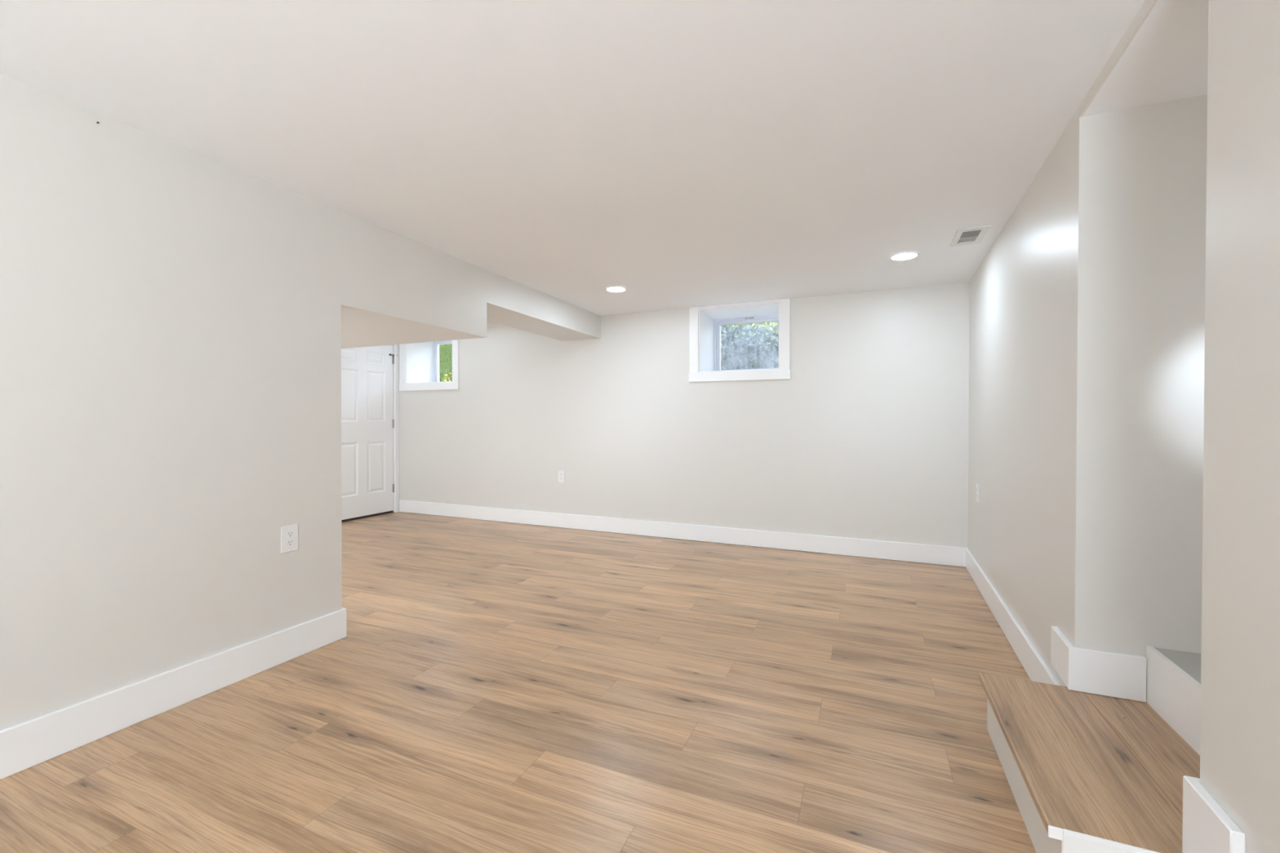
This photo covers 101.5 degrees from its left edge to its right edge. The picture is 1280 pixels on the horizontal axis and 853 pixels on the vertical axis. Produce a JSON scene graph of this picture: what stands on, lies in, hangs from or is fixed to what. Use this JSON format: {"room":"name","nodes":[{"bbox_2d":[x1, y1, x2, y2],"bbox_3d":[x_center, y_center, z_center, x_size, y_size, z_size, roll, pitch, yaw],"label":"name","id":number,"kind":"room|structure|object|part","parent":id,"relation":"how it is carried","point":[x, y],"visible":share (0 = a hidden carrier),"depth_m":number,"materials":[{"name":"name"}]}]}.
{"room":"finished basement","nodes":[
{"label":"finished basement","id":0,"kind":"room"},
{"bbox_2d":[0,74,342,730],"bbox_3d":[-2.602,0.011,0.396,0.127,2.200,5.069,0,1,23],"label":"wall","id":1,"kind":"structure","parent":0,"point":[171,313],"depth_m":1.97,"materials":[{"name":"beige paint"}]},
{"bbox_2d":[0,607,346,779],"bbox_3d":[-2.593,1.036,0.409,0.143,0.149,5.085,0,1,23],"label":"baseboard","id":2,"kind":"structure","parent":1,"relation":"attached to","point":[24,745],"depth_m":1.98,"materials":[{"name":"white paint"}]},
{"bbox_2d":[280,524,297,553],"bbox_3d":[-1.644,0.525,2.456,0.008,0.125,0.080,0,1,23],"label":"electrical outlet","id":3,"kind":"object","parent":1,"relation":"attached to","point":[289,534],"visible":1,"depth_m":2.45,"materials":[{"name":"white plastic"}]},
{"bbox_2d":[285,530,293,537],"bbox_3d":[-1.642,0.505,2.454,0.002,0.029,0.037,0,1,23],"label":"receptacle","id":4,"kind":"object","parent":3,"relation":"attached to","point":[289,534],"depth_m":2.45,"materials":[{"name":"white plastic"}]},
{"bbox_2d":[285,539,293,546],"bbox_3d":[-1.642,0.546,2.455,0.002,0.029,0.037,0,1,23],"label":"receptacle","id":5,"kind":"object","parent":3,"relation":"attached to","point":[288,542],"depth_m":2.45,"materials":[{"name":"white plastic"}]},
{"bbox_2d":[340,211,486,348],"bbox_3d":[-2.623,-0.879,3.774,2.847,0.480,1.131,0,1,23],"label":"soffit","id":6,"kind":"structure","parent":0,"point":[397,289],"depth_m":3.16,"materials":[{"name":"beige paint"}]},
{"bbox_2d":[0,511,1035,852],"bbox_3d":[-1.854,1.102,1.533,6.593,0.001,8.268,0,1,23],"label":"floor","id":7,"kind":"structure","parent":0,"point":[491,686],"depth_m":1.94,"materials":[{"name":"brown wood"}]},
{"bbox_2d":[978,672,1199,852],"bbox_3d":[1.302,1.008,1.466,0.465,0.201,0.796,0,1,23],"label":"stair step","id":8,"kind":"structure","parent":7,"relation":"on","point":[1085,772],"depth_m":1.42,"materials":[{"name":"brown wood"}]},
{"bbox_3d":[1.055,1.017,1.144,0.211,0.187,0.003,0,1,23],"label":"panel","id":9,"kind":"part","parent":8,"relation":"part of","materials":[{"name":"white paint"}]},
{"bbox_3d":[1.041,0.924,1.147,0.239,0.026,0.006,0,1,23],"label":"trim","id":10,"kind":"part","parent":8,"relation":"part of","materials":[{"name":"white paint"}]},
{"bbox_2d":[1145,644,1201,755],"bbox_3d":[2.316,0.821,1.024,1.747,0.186,0.777,0,1,23],"label":"stair step","id":11,"kind":"structure","parent":7,"relation":"on","point":[1173,677],"depth_m":1.58,"materials":[{"name":"white paint"}]},
{"bbox_2d":[486,270,600,341],"bbox_3d":[-2.053,-1.014,5.095,2.847,0.231,1.748,0,1,23],"label":"soffit","id":12,"kind":"structure","parent":0,"point":[509,303],"depth_m":4.42,"materials":[{"name":"beige paint"}]},
{"bbox_2d":[0,0,1208,326],"bbox_3d":[-0.974,-1.149,1.200,8.750,0.190,8.350,0,1,23],"label":"ceiling","id":13,"kind":"structure","parent":0,"point":[674,154],"depth_m":1.82,"materials":[{"name":"white paint"}]},
{"bbox_2d":[605,286,626,292],"bbox_3d":[-0.195,-1.116,4.260,0.174,0.005,0.174,0,1,23],"label":"recessed light","id":14,"kind":"object","parent":13,"relation":"in","point":[612,289],"visible":1,"depth_m":4.25,"materials":[{"name":"white"}]},
{"bbox_2d":[889,251,919,260],"bbox_3d":[1.717,-1.105,3.398,0.174,0.005,0.174,0,1,23],"label":"recessed light","id":15,"kind":"object","parent":13,"relation":"in","point":[910,255],"visible":1,"depth_m":3.38,"materials":[{"name":"white paint"}]},
{"bbox_2d":[950,225,991,246],"bbox_3d":[1.907,-1.097,3.028,0.156,0.013,0.300,0,1,23],"label":"ceiling vent","id":16,"kind":"object","parent":13,"relation":"in","point":[973,235],"visible":1,"depth_m":3.01,"materials":[{"name":"white metal"}]},
{"bbox_2d":[399,282,969,548],"bbox_3d":[-0.218,-0.180,5.558,6.706,2.500,0.552,0,1,24],"label":"wall","id":17,"kind":"structure","parent":0,"point":[867,436],"depth_m":4.83,"materials":[{"name":"beige paint"}]},
{"bbox_2d":[399,339,459,391],"bbox_3d":[-2.436,-0.789,6.496,0.941,0.704,0.520,0,1,24],"label":"window","id":18,"kind":"structure","parent":17,"relation":"in","point":[419,362],"depth_m":6.48,"materials":[{"name":"white paint"}]},
{"bbox_3d":[-2.346,-0.822,6.702,0.733,0.573,0.070,0,1,24],"label":"sash","id":19,"kind":"part","parent":18,"relation":"part of","materials":[{"name":"white plastic"}]},
{"bbox_2d":[558,471,564,482],"bbox_3d":[-0.831,0.530,5.529,0.080,0.125,0.008,0,1,24],"label":"electrical outlet","id":20,"kind":"object","parent":17,"relation":"attached to","point":[561,473],"visible":1,"depth_m":5.52,"materials":[{"name":"white plastic"}]},
{"bbox_2d":[399,499,967,567],"bbox_3d":[-0.222,0.997,5.258,6.021,0.147,0.016,0,1,24],"label":"baseboard","id":21,"kind":"structure","parent":17,"relation":"attached to","point":[890,550],"depth_m":4.85,"materials":[{"name":"white paint"}]},
{"bbox_2d":[688,297,791,382],"bbox_3d":[0.999,-0.770,4.999,0.930,0.703,0.565,0,1,24],"label":"window","id":22,"kind":"structure","parent":17,"relation":"in","point":[705,322],"depth_m":4.91,"materials":[{"name":"white paint"}]},
{"bbox_3d":[1.099,-0.804,5.226,0.722,0.572,0.070,0,1,24],"label":"sash","id":23,"kind":"part","parent":22,"relation":"part of","materials":[{"name":"white plastic"}]},
{"bbox_2d":[1079,0,1158,117],"bbox_3d":[1.338,-1.071,1.429,0.006,0.040,0.781,0,1,25],"label":"wall","id":24,"kind":"structure","parent":0,"point":[1147,6],"depth_m":1.49,"materials":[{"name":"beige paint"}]},
{"bbox_2d":[968,0,1279,852],"bbox_3d":[2.090,0.022,0.025,2.781,2.200,8.100,0,1,23],"label":"wall","id":25,"kind":"structure","parent":0,"point":[1086,326],"depth_m":1.71,"materials":[{"name":"beige paint"}]},
{"bbox_2d":[976,483,979,502],"bbox_3d":[2.336,0.459,3.620,0.008,0.125,0.080,0,1,22],"label":"electrical outlet","id":26,"kind":"object","parent":25,"relation":"attached to","point":[977,484],"visible":1,"depth_m":3.60,"materials":[{"name":"white plastic"}]},
{"bbox_2d":[965,548,1060,685],"bbox_3d":[2.009,1.023,2.930,0.016,0.144,2.437,0,1,25],"label":"baseboard","id":27,"kind":"structure","parent":25,"relation":"attached to","point":[1035,667],"depth_m":2.60,"materials":[{"name":"white paint"}]},
{"bbox_2d":[1050,626,1146,702],"bbox_3d":[1.608,0.831,1.852,0.206,0.147,0.213,0,1,23],"label":"baseboard","id":28,"kind":"structure","parent":25,"relation":"attached to","point":[1102,673],"depth_m":1.76,"materials":[{"name":"white paint"}]},
{"bbox_2d":[1182,775,1245,852],"bbox_3d":[1.175,0.827,1.014,0.125,0.169,0.170,0,1,23],"label":"baseboard","id":29,"kind":"structure","parent":25,"relation":"attached to","point":[1207,828],"depth_m":1.04,"materials":[{"name":"white paint"}]},
{"bbox_3d":[-3.952,-0.028,4.639,0.270,2.200,4.194,0,1,23],"label":"wall","id":30,"kind":"structure","parent":0,"visible":0},
{"bbox_2d":[341,344,399,522],"bbox_3d":[-3.305,0.000,6.077,0.281,2.120,0.997,0,1,23],"label":"door","id":31,"kind":"structure","parent":30,"relation":"in","point":[370,375],"depth_m":6.12,"materials":[{"name":"white paint"}]},
{"bbox_3d":[-3.190,0.001,6.028,0.031,2.120,0.997,0,1,23],"label":"casing","id":32,"kind":"part","parent":31,"relation":"part of","materials":[{"name":"white paint"}]},
{"label":"outside","id":33,"kind":"structure","parent":0,"visible":0},
{"bbox_2d":[439,324,777,382],"bbox_3d":[-2.695,-1.879,13.941,36.000,2.984,12.000,0,1,23],"label":"lawn","id":34,"kind":"structure","parent":33,"point":[445,365],"depth_m":11.97,"materials":[{"name":"green plant"}]},
{"bbox_2d":[439,343,452,382],"bbox_3d":[-5.113,-1.480,12.099,7.035,2.147,6.550,0,1,23],"label":"grass","id":35,"kind":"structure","parent":34,"relation":"on","point":[440,352],"depth_m":12.05,"materials":[{"name":"green plant"}]},
{"bbox_2d":[442,372,452,381],"bbox_3d":[-2.719,-0.630,7.863,0.503,0.408,0.509,0,0,-4],"label":"bush","id":36,"kind":"object","parent":34,"relation":"on","point":[449,375],"visible":0.04,"depth_m":7.75,"materials":[{"name":"green plant"}]},
{"bbox_2d":[720,324,778,369],"bbox_3d":[1.026,-0.961,6.897,1.990,0.807,1.124,0,1,23],"label":"bush","id":37,"kind":"object","parent":34,"relation":"on","point":[740,355],"visible":0.32,"depth_m":6.50,"materials":[{"name":"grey plant"}]},
{"bbox_2d":[720,321,778,349],"bbox_3d":[2.114,-1.766,8.431,3.611,1.268,1.525,0,1,23],"label":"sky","id":38,"kind":"structure","parent":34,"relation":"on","point":[772,325],"depth_m":8.11,"materials":[{"name":"green plant"}]}
]}

